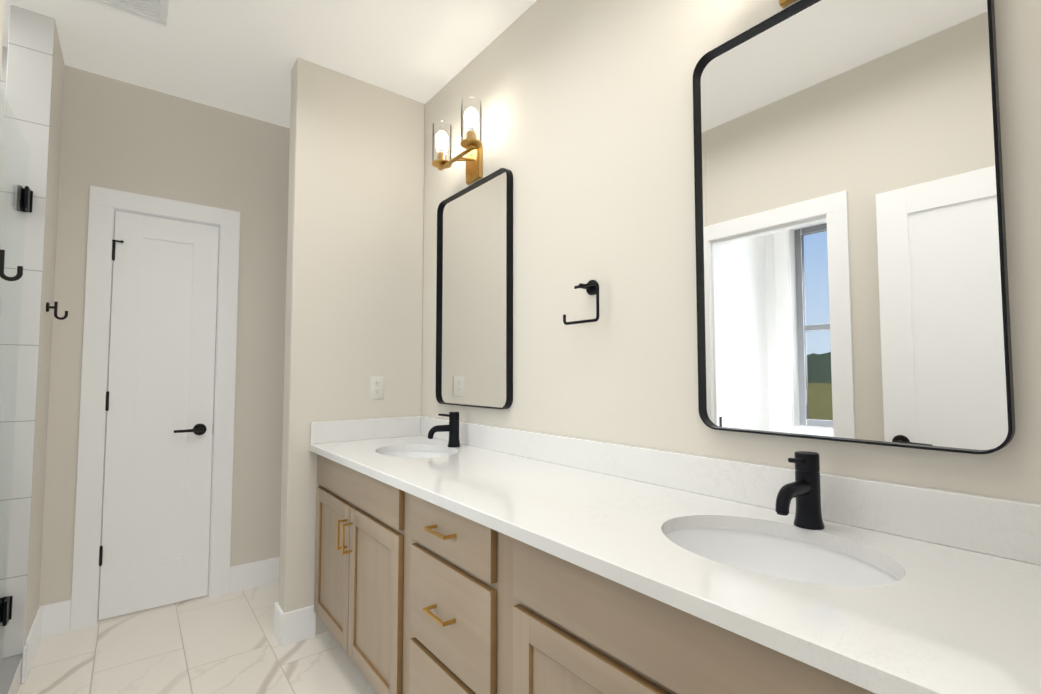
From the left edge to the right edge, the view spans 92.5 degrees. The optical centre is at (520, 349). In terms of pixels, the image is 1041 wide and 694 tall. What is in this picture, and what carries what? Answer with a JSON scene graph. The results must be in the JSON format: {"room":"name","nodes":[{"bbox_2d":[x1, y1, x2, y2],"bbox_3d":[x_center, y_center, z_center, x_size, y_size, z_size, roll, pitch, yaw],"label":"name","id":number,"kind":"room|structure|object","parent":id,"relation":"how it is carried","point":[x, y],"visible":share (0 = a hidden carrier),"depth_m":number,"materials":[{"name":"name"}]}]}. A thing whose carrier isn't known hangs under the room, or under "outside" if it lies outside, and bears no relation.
{"room":"bathroom","nodes":[
{"label":"bathroom","id":0,"kind":"room"},
{"bbox_2d":[0,0,4,79],"bbox_3d":[-1.758,-0.104,0.898,1.070,2.700,0.217,2,-4,-38],"label":"wall","id":1,"kind":"structure","parent":0,"point":[2,3],"depth_m":1.34,"materials":[{"name":"tile"}]},
{"bbox_2d":[0,249,22,280],"bbox_3d":[-1.332,-0.216,1.285,0.070,0.079,0.042,2,-4,-38],"label":"hook","id":2,"kind":"object","parent":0,"point":[19,274],"visible":1,"depth_m":1.28,"materials":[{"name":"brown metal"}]},
{"bbox_2d":[24,22,64,676],"bbox_3d":[-2.131,-0.040,2.162,0.134,2.700,0.388,2,-4,-38],"label":"wall","id":3,"kind":"structure","parent":0,"point":[38,482],"depth_m":2.18,"materials":[{"name":"paint"}]},
{"bbox_2d":[0,5,54,659],"bbox_3d":[-2.018,-0.049,1.996,0.133,2.700,0.010,2,-4,-38],"label":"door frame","id":4,"kind":"structure","parent":3,"relation":"attached to","point":[28,94],"depth_m":2.01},
{"bbox_2d":[46,302,67,319],"bbox_3d":[-2.041,-0.170,2.196,0.070,0.079,0.042,2,-4,-38],"label":"hook","id":5,"kind":"object","parent":3,"relation":"attached to","point":[49,307],"visible":1,"depth_m":2.19,"materials":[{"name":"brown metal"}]},
{"bbox_2d":[39,65,289,619],"bbox_3d":[-2.024,-0.019,2.582,2.760,2.700,0.140,2,-4,-38],"label":"wall","id":6,"kind":"structure","parent":0,"point":[119,135],"depth_m":2.71,"materials":[{"name":"paint"}]},
{"bbox_2d":[0,46,7,184],"bbox_3d":[-2.620,-0.047,2.022,0.807,2.700,0.010,2,-4,-38],"label":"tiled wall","id":7,"kind":"structure","parent":6,"relation":"attached to","point":[3,68],"depth_m":2.28,"materials":[{"name":"white tile"}]},
{"bbox_2d":[70,185,239,630],"bbox_3d":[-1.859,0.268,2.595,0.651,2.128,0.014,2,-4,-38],"label":"trim","id":8,"kind":"structure","parent":6,"relation":"attached to","point":[103,202],"depth_m":2.47,"materials":[{"name":"white wood"}]},
{"bbox_2d":[99,211,218,619],"bbox_3d":[-1.874,0.312,2.584,0.487,2.016,0.092,2,-4,-38],"label":"closet door","id":9,"kind":"structure","parent":6,"relation":"in","point":[154,550],"depth_m":2.60,"materials":[{"name":"white wood"}]},
{"bbox_2d":[39,557,279,636],"bbox_3d":[-1.597,1.271,2.750,1.537,0.140,0.012,2,-4,-38],"label":"baseboard","id":10,"kind":"structure","parent":6,"relation":"attached to","point":[55,618],"depth_m":2.76,"materials":[{"name":"white wood"}]},
{"bbox_2d":[17,582,377,693],"bbox_3d":[-0.776,1.279,0.925,2.780,0.060,4.220,2,-4,-38],"label":"floor","id":11,"kind":"structure","parent":0,"point":[225,644],"depth_m":2.13,"materials":[{"name":"tile"}]},
{"bbox_2d":[0,88,32,693],"bbox_3d":[-1.734,0.223,1.626,0.150,2.120,0.898,2,-4,-38],"label":"shower door","id":12,"kind":"structure","parent":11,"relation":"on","point":[13,670],"depth_m":1.88,"materials":[{"name":"glass"}]},
{"bbox_2d":[309,448,904,693],"bbox_3d":[0.000,0.852,1.488,0.586,0.849,2.475,2,-4,-38],"label":"bathroom vanity","id":13,"kind":"object","parent":11,"relation":"on","point":[454,554],"depth_m":1.18,"materials":[{"name":"brown"}]},
{"bbox_2d":[309,436,1040,693],"bbox_3d":[0.004,0.413,1.513,0.576,0.030,2.475,2,-4,-38],"label":"countertop","id":14,"kind":"structure","parent":13,"relation":"on","point":[965,622],"depth_m":0.80,"materials":[{"name":"white stone"}]},
{"bbox_2d":[369,444,460,459],"bbox_3d":[-0.439,0.538,2.107,0.388,0.185,0.484,2,-4,-38],"label":"sink","id":15,"kind":"object","parent":14,"relation":"in","point":[419,451],"depth_m":2.28,"materials":[{"name":"white ceramic"}]},
{"bbox_2d":[425,412,464,447],"bbox_3d":[-0.336,0.355,2.196,0.159,0.154,0.057,2,-4,-38],"label":"faucet","id":16,"kind":"object","parent":14,"relation":"on","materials":[{"name":"black metal"}]},
{"bbox_2d":[637,512,924,607],"bbox_3d":[0.469,0.479,0.941,0.388,0.185,0.484,2,-4,-38],"label":"sink","id":17,"kind":"object","parent":14,"relation":"in","point":[851,573],"depth_m":1.05,"materials":[{"name":"white ceramic"}]},
{"bbox_2d":[769,451,832,531],"bbox_3d":[0.571,0.296,1.030,0.159,0.154,0.057,2,-4,-38],"label":"faucet","id":18,"kind":"object","parent":14,"relation":"on","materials":[{"name":"black metal"}]},
{"bbox_2d":[2,0,536,127],"bbox_3d":[-0.776,-1.488,1.066,2.780,0.080,4.220,2,-4,-38],"label":"ceiling","id":19,"kind":"structure","parent":0,"point":[240,57],"depth_m":2.25,"materials":[{"name":"paint"}]},
{"bbox_2d":[91,0,168,26],"bbox_3d":[-1.539,-1.396,1.913,0.310,0.016,0.310,2,-4,-38],"label":"ceiling vent","id":20,"kind":"object","parent":19,"relation":"in","point":[155,11],"visible":0.96,"depth_m":2.02,"materials":[{"name":"white metal"}]},
{"bbox_2d":[279,58,424,634],"bbox_3d":[-0.828,-0.021,2.537,0.664,2.700,0.120,2,-4,-38],"label":"wall","id":21,"kind":"structure","parent":0,"point":[354,303],"depth_m":2.45,"materials":[{"name":"paint"}]},
{"bbox_2d":[274,602,315,646],"bbox_3d":[-0.833,1.257,2.467,0.678,0.140,0.148,2,-4,-38],"label":"baseboard","id":22,"kind":"structure","parent":21,"relation":"attached to","point":[294,626],"depth_m":2.25,"materials":[{"name":"white wood"}]},
{"bbox_2d":[310,416,420,443],"bbox_3d":[-0.755,0.397,2.479,0.552,0.100,0.020,2,-4,-38],"label":"backsplash","id":23,"kind":"structure","parent":21,"relation":"attached to","point":[323,432],"depth_m":2.45,"materials":[{"name":"white stone"}]},
{"bbox_2d":[370,376,383,398],"bbox_3d":[-0.725,0.193,2.523,0.070,0.115,0.008,2,-4,-38],"label":"electrical outlet plate","id":24,"kind":"object","parent":21,"relation":"attached to","point":[376,387],"visible":1,"depth_m":2.52,"materials":[{"name":"white plastic"}]},
{"bbox_2d":[422,0,1040,503],"bbox_3d":[0.254,-0.059,1.795,0.130,2.700,4.220,2,-4,-38],"label":"wall","id":25,"kind":"structure","parent":0,"point":[588,122],"depth_m":1.59,"materials":[{"name":"paint"}]},
{"bbox_2d":[432,97,482,184],"bbox_3d":[-0.269,-0.924,2.279,0.156,0.283,0.355,2,-4,-38],"label":"sconce","id":26,"kind":"object","parent":25,"relation":"attached to","point":[471,144],"visible":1,"depth_m":2.27,"materials":[{"name":"gold metal"}]},
{"bbox_2d":[436,168,512,408],"bbox_3d":[-0.229,-0.249,2.294,0.031,1.016,0.606,2,-4,-38],"label":"mirror","id":27,"kind":"object","parent":25,"relation":"attached to","point":[474,323],"visible":1,"depth_m":2.26,"materials":[{"name":"black mirror"}]},
{"bbox_2d":[563,280,598,324],"bbox_3d":[0.219,-0.162,1.689,0.060,0.151,0.168,2,-4,-38],"label":"towel ring","id":28,"kind":"object","parent":25,"relation":"attached to","point":[591,287],"visible":1,"depth_m":1.66,"materials":[{"name":"black metal"}]},
{"bbox_2d":[421,416,1040,563],"bbox_3d":[0.224,0.356,1.687,0.020,0.100,2.475,2,-4,-38],"label":"backsplash","id":29,"kind":"structure","parent":25,"relation":"attached to","point":[995,526],"depth_m":1.07,"materials":[{"name":"white stone"}]},
{"bbox_2d":[779,0,796,7],"bbox_3d":[0.618,-0.982,1.139,0.156,0.283,0.355,2,-4,-38],"label":"sconce","id":30,"kind":"object","parent":25,"relation":"attached to","point":[783,3],"visible":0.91,"depth_m":1.21,"materials":[{"name":"gold metal"}]},
{"bbox_2d":[693,0,1014,453],"bbox_3d":[0.675,-0.308,1.132,0.031,1.016,0.606,2,-4,-38],"label":"mirror","id":31,"kind":"object","parent":25,"relation":"attached to","point":[851,263],"visible":1,"depth_m":1.07,"materials":[{"name":"black mirror"}]}
]}

